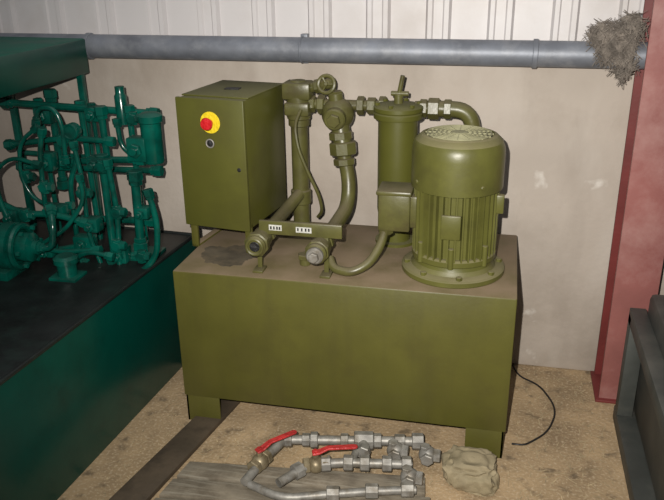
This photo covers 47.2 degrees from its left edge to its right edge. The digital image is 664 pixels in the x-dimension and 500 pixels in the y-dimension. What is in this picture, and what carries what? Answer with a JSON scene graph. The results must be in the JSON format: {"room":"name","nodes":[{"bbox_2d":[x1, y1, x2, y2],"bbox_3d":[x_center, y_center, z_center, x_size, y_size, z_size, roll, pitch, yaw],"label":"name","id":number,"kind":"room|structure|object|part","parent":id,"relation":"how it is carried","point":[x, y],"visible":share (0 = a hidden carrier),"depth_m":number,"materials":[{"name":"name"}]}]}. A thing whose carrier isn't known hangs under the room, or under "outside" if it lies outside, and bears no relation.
{"room":"plant room","nodes":[
{"label":"plant room","id":0,"kind":"room"},
{"bbox_2d":[306,247,323,263],"bbox_3d":[-0.065,0.023,2.764,0.064,0.064,0.048,4,23,12],"label":"plug","id":1,"kind":"object","parent":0,"point":[314,255],"depth_m":2.75,"materials":[{"name":"silver metal"}]},
{"bbox_2d":[0,0,644,40],"bbox_3d":[0.102,-2.039,2.744,11.240,2.580,0.022,4,23,12],"label":"cladding","id":2,"kind":"object","parent":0,"point":[549,20],"depth_m":3.22,"materials":[{"name":"white metal"}]},
{"bbox_2d":[0,58,663,370],"bbox_3d":[0.049,-0.231,3.558,11.000,1.460,0.180,4,23,12],"label":"wall","id":3,"kind":"structure","parent":0,"point":[563,131],"depth_m":3.32,"materials":[{"name":"paint"}]},
{"bbox_2d":[0,33,647,68],"bbox_3d":[-0.138,-0.840,3.188,5.700,0.120,0.121,4,23,12],"label":"pipe","id":4,"kind":"object","parent":3,"relation":"attached to","point":[535,53],"visible":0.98,"depth_m":3.10,"materials":[{"name":"grey metal"}]},
{"bbox_2d":[580,10,649,88],"bbox_3d":[1.061,-0.755,2.857,0.241,0.287,0.126,4,23,12],"label":"nest","id":5,"kind":"object","parent":4,"relation":"attached to","point":[619,43],"visible":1,"depth_m":2.83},
{"bbox_2d":[594,0,653,373],"bbox_3d":[1.261,-1.089,2.788,0.170,3.600,0.015,4,23,12],"label":"flange","id":6,"kind":"object","parent":3,"relation":"attached to","point":[648,4],"visible":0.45,"depth_m":3.16,"materials":[{"name":"red paint"}]},
{"bbox_2d":[57,363,628,499],"bbox_3d":[-0.663,1.712,0.864,11.000,0.100,7.032,4,23,12],"label":"floor","id":7,"kind":"structure","parent":0,"point":[264,420],"depth_m":3.05,"materials":[{"name":"concrete"}]},
{"bbox_2d":[0,36,195,499],"bbox_3d":[-1.358,0.026,2.948,1.132,1.475,1.601,6,23,15],"label":"hydraulic power unit","id":8,"kind":"object","parent":7,"relation":"on","point":[89,331],"visible":1,"depth_m":3.10,"materials":[{"name":"green paint"}]},
{"bbox_2d":[0,36,88,97],"bbox_3d":[-1.546,-0.673,2.913,0.651,0.150,1.178,5,23,15],"label":"hood","id":9,"kind":"object","parent":8,"relation":"attached to","point":[26,63],"depth_m":3.08,"materials":[{"name":"green paint"}]},
{"bbox_3d":[-1.511,-0.258,3.074,0.569,0.750,1.111,5,23,15],"label":"hood frame","id":10,"kind":"part","parent":8,"relation":"part of","materials":[{"name":"green paint"}]},
{"bbox_3d":[-1.181,-0.059,3.176,0.927,0.297,0.360,-4,22,-9],"label":"pump motor","id":11,"kind":"part","parent":8,"relation":"part of","materials":[{"name":"green paint"}]},
{"bbox_3d":[-1.371,0.166,3.015,1.048,0.016,1.609,6,23,16],"label":"tank","id":12,"kind":"part","parent":8,"relation":"part of","materials":[{"name":"teal metal"}]},
{"bbox_3d":[-1.367,0.440,3.126,1.032,0.575,1.593,6,23,16],"label":"oil tank","id":13,"kind":"part","parent":8,"relation":"part of","materials":[{"name":"teal metal"}]},
{"bbox_2d":[109,399,240,499],"bbox_3d":[-0.587,0.776,3.006,0.128,0.022,0.906,9,24,22],"label":"plank","id":14,"kind":"object","parent":7,"relation":"on","point":[160,468],"visible":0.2,"depth_m":2.92,"materials":[{"name":"wood"}]},
{"bbox_2d":[154,461,429,499],"bbox_3d":[-0.140,0.889,2.694,1.008,0.038,0.325,2,22,7],"label":"wooden board","id":15,"kind":"object","parent":7,"relation":"on","point":[196,480],"visible":0.78,"depth_m":2.75,"materials":[{"name":"grey wood"}]},
{"bbox_2d":[186,395,503,457],"bbox_3d":[0.095,0.583,3.327,1.288,0.124,0.637,4,23,12],"label":"tank legs","id":16,"kind":"object","parent":7,"relation":"on","point":[201,406],"visible":0.4,"depth_m":2.93,"materials":[{"name":"green paint"}]},
{"bbox_2d":[173,219,516,431],"bbox_3d":[0.090,0.267,3.199,1.300,0.561,0.645,4,23,12],"label":"tank","id":17,"kind":"object","parent":16,"relation":"on","point":[380,341],"visible":0.91,"depth_m":2.90,"materials":[{"name":"green metal"}]},
{"bbox_2d":[201,245,256,266],"bbox_3d":[-0.421,0.020,3.077,0.243,0.001,0.232,4,23,12],"label":"oil stain","id":18,"kind":"object","parent":17,"relation":"on","point":[229,256],"visible":0.81,"depth_m":3.07,"materials":[{"name":"black liquid"}]},
{"bbox_2d":[191,200,285,252],"bbox_3d":[-0.390,-0.123,3.263,0.280,0.129,0.355,7,23,19],"label":"stand","id":19,"kind":"object","parent":17,"relation":"on","point":[197,241],"visible":0.34,"depth_m":3.17,"materials":[{"name":"green paint"}]},
{"bbox_2d":[175,80,286,231],"bbox_3d":[-0.399,-0.398,3.136,0.292,0.525,0.396,7,23,19],"label":"control box","id":20,"kind":"object","parent":19,"relation":"on","point":[249,137],"depth_m":3.00,"materials":[{"name":"green paint"}]},
{"bbox_2d":[200,112,219,132],"bbox_3d":[-0.466,-0.487,2.906,0.084,0.084,0.004,7,23,19],"label":"emergency stop backing plate","id":21,"kind":"object","parent":20,"relation":"attached to","point":[210,115],"visible":0.76,"depth_m":2.90,"materials":[{"name":"yellow plastic"}]},
{"bbox_2d":[200,118,212,130],"bbox_3d":[-0.474,-0.480,2.888,0.050,0.050,0.040,4,23,12],"label":"button","id":22,"kind":"object","parent":21,"relation":"attached to","point":[206,124],"depth_m":2.87,"materials":[{"name":"red plastic"}]},
{"bbox_3d":[-0.471,-0.411,2.934,0.038,0.038,0.006,7,23,19],"label":"push button","id":23,"kind":"part","parent":20,"relation":"part of","materials":[{"name":"black plastic"}]},
{"bbox_2d":[207,140,214,146],"bbox_3d":[-0.470,-0.412,2.937,0.036,0.036,0.010,4,23,12],"label":"button","id":24,"kind":"object","parent":20,"relation":"attached to","point":[209,142],"depth_m":2.93,"materials":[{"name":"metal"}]},
{"bbox_2d":[224,87,240,89],"bbox_3d":[-0.398,-0.648,3.048,0.060,0.004,0.040,4,23,12],"label":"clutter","id":25,"kind":"object","parent":20,"relation":"on","point":[226,88],"visible":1,"depth_m":3.04,"materials":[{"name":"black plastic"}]},
{"bbox_2d":[244,189,333,263],"bbox_3d":[-0.117,-0.105,3.034,0.321,0.124,0.532,4,23,12],"label":"pipe","id":26,"kind":"object","parent":17,"relation":"on","point":[297,196],"visible":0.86,"depth_m":2.86,"materials":[{"name":"green metal"}]},
{"bbox_2d":[249,242,259,251],"bbox_3d":[-0.286,-0.013,2.822,0.040,0.040,0.013,4,23,12],"label":"port bores","id":27,"kind":"object","parent":26,"relation":"attached to","point":[253,246],"depth_m":2.82,"materials":[{"name":"black metal"}]},
{"bbox_2d":[245,238,263,255],"bbox_3d":[-0.288,-0.011,2.817,0.072,0.072,0.012,4,23,12],"label":"rim","id":28,"kind":"object","parent":26,"relation":"attached to","point":[248,241],"depth_m":2.81,"materials":[{"name":"green metal"}]},
{"bbox_2d":[328,125,356,241],"bbox_3d":[0.003,-0.268,2.984,0.118,0.438,0.515,4,23,12],"label":"downpipe","id":29,"kind":"object","parent":26,"relation":"attached to","point":[342,147],"visible":0.81,"depth_m":3.11,"materials":[{"name":"green metal"}]},
{"bbox_2d":[253,219,342,278],"bbox_3d":[-0.132,-0.005,2.861,0.343,0.202,0.060,4,23,12],"label":"bar","id":30,"kind":"object","parent":17,"relation":"on","point":[326,231],"depth_m":2.84,"materials":[{"name":"green metal"}]},
{"bbox_2d":[269,225,311,232],"bbox_3d":[-0.157,-0.079,2.842,0.165,0.024,0.002,4,23,12],"label":"labels","id":31,"kind":"object","parent":30,"relation":"attached to","point":[278,226],"depth_m":2.84,"materials":[{"name":"white paper"}]},
{"bbox_2d":[270,226,309,231],"bbox_3d":[-0.158,-0.078,2.841,0.153,0.012,0.001,4,23,12],"label":"print","id":32,"kind":"object","parent":31,"relation":"attached to","point":[270,226],"depth_m":2.85},
{"bbox_2d":[281,79,325,222],"bbox_3d":[-0.103,-0.398,3.225,0.186,0.656,0.120,4,23,12],"label":"column","id":33,"kind":"structure","parent":17,"relation":"on","point":[297,93],"depth_m":3.16,"materials":[{"name":"green metal"}]},
{"bbox_2d":[294,109,322,217],"bbox_3d":[-0.093,-0.342,3.145,0.114,0.470,0.092,4,23,12],"label":"hose","id":34,"kind":"object","parent":33,"relation":"attached to","point":[300,110],"visible":1,"depth_m":3.10,"materials":[{"name":"green rubber"}]},
{"bbox_2d":[316,74,335,94],"bbox_3d":[-0.019,-0.670,3.058,0.084,0.082,0.068,4,23,12],"label":"handwheel","id":35,"kind":"object","parent":33,"relation":"attached to","point":[329,82],"visible":1,"depth_m":3.04,"materials":[{"name":"green paint"}]},
{"bbox_2d":[298,251,310,265],"bbox_3d":[-0.105,0.035,2.971,0.058,0.045,0.057,4,23,12],"label":"plug","id":36,"kind":"object","parent":17,"relation":"on","point":[303,261],"visible":0.73,"depth_m":2.96,"materials":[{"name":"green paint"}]},
{"bbox_2d":[309,94,480,126],"bbox_3d":[0.231,-0.343,3.162,0.764,0.595,0.103,6,23,17],"label":"pipe","id":37,"kind":"object","parent":17,"relation":"attached to","point":[433,108],"visible":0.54,"depth_m":2.98,"materials":[{"name":"green metal"}]},
{"bbox_2d":[321,90,353,130],"bbox_3d":[0.020,-0.561,3.087,0.136,0.163,0.158,4,23,12],"label":"valve","id":38,"kind":"object","parent":37,"relation":"attached to","point":[337,112],"visible":0.94,"depth_m":3.05,"materials":[{"name":"green paint"}]},
{"bbox_2d":[373,75,422,247],"bbox_3d":[0.264,-0.359,3.075,0.196,0.689,0.196,4,23,12],"label":"filter","id":39,"kind":"object","parent":17,"relation":"on","point":[397,123],"depth_m":2.98,"materials":[{"name":"green paint"}]},
{"bbox_3d":[0.265,-0.624,2.966,0.070,0.117,0.036,4,23,12],"label":"filter lid handle","id":40,"kind":"part","parent":39,"relation":"part of","materials":[{"name":"green metal"}]},
{"bbox_2d":[402,251,504,288],"bbox_3d":[0.464,0.029,2.914,0.390,0.085,0.390,4,23,12],"label":"flange","id":41,"kind":"object","parent":17,"relation":"on","point":[423,273],"depth_m":2.79,"materials":[{"name":"green metal"}]},
{"bbox_2d":[412,188,499,263],"bbox_3d":[0.462,-0.134,2.848,0.314,0.267,0.313,4,23,12],"label":"motor","id":42,"kind":"object","parent":17,"relation":"on","point":[479,218],"visible":0.56,"depth_m":2.74,"materials":[{"name":"green metal"}]},
{"bbox_2d":[376,181,415,231],"bbox_3d":[0.253,-0.162,2.865,0.157,0.158,0.134,4,23,12],"label":"box","id":43,"kind":"object","parent":42,"relation":"attached to","point":[396,200],"depth_m":2.81,"materials":[{"name":"green metal"}]},
{"bbox_2d":[328,230,392,275],"bbox_3d":[0.101,-0.006,2.879,0.245,0.171,0.176,4,23,12],"label":"cable conduit","id":44,"kind":"object","parent":43,"relation":"attached to","point":[374,255],"depth_m":2.84,"materials":[{"name":"green metal"}]},
{"bbox_2d":[440,215,460,240],"bbox_3d":[0.422,-0.079,2.705,0.070,0.090,0.016,4,23,12],"label":"nameplate","id":45,"kind":"object","parent":42,"relation":"attached to","point":[450,225],"depth_m":2.70,"materials":[{"name":"green metal"}]},
{"bbox_2d":[411,127,505,197],"bbox_3d":[0.459,-0.332,2.768,0.336,0.192,0.336,4,23,12],"label":"cover","id":46,"kind":"object","parent":42,"relation":"on","point":[441,168],"visible":0.89,"depth_m":2.64,"materials":[{"name":"green metal"}]},
{"bbox_2d":[425,125,493,140],"bbox_3d":[0.458,-0.419,2.732,0.244,0.014,0.244,4,23,12],"label":"fan grille","id":47,"kind":"object","parent":46,"relation":"attached to","point":[443,132],"depth_m":2.72,"materials":[{"name":"green metal"}]},
{"bbox_2d":[496,194,504,213],"bbox_3d":[0.602,-0.169,2.761,0.045,0.070,0.030,4,23,12],"label":"junction box","id":48,"kind":"object","parent":42,"relation":"attached to","point":[501,197],"depth_m":2.75,"materials":[{"name":"green metal"}]},
{"bbox_2d":[96,367,614,499],"bbox_3d":[0.128,0.805,2.935,1.880,0.003,1.634,4,23,12],"label":"debris","id":49,"kind":"object","parent":7,"relation":"on","point":[582,456],"visible":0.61,"depth_m":2.98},
{"bbox_2d":[441,444,498,496],"bbox_3d":[0.507,0.798,2.792,0.218,0.118,0.180,4,23,12],"label":"cloth sack","id":50,"kind":"object","parent":7,"relation":"on","point":[471,470],"visible":1,"depth_m":2.73,"materials":[{"name":"beige fabric"}]},
{"bbox_2d":[512,364,555,445],"bbox_3d":[0.860,0.657,3.251,0.184,0.022,0.596,4,23,12],"label":"cable","id":51,"kind":"object","parent":7,"relation":"on","point":[518,374],"visible":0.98,"depth_m":3.19,"materials":[{"name":"black plastic"}]},
{"bbox_2d":[590,371,615,403],"bbox_3d":[1.264,0.613,3.366,0.210,0.012,0.245,4,23,12],"label":"base plate","id":52,"kind":"object","parent":7,"relation":"on","point":[595,378],"visible":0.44,"depth_m":3.35,"materials":[{"name":"red paint"}]},
{"bbox_2d":[598,0,663,398],"bbox_3d":[1.217,-1.015,2.607,0.170,3.600,0.015,4,23,12],"label":"steel column","id":53,"kind":"structure","parent":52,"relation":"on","point":[640,259],"depth_m":2.97,"materials":[{"name":"red metal"}]},
{"bbox_2d":[613,294,663,499],"bbox_3d":[1.399,0.682,2.407,0.760,0.600,1.280,4,23,12],"label":"frame","id":54,"kind":"object","parent":7,"relation":"on","point":[638,413],"visible":1,"depth_m":2.79,"materials":[{"name":"paint"}]},
{"bbox_2d":[412,241,495,269],"bbox_3d":[0.462,-0.022,2.889,0.316,0.080,0.324,4,23,12],"label":"ring","id":55,"kind":"object","parent":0,"point":[485,259],"depth_m":2.77,"materials":[{"name":"green metal"}]}
]}

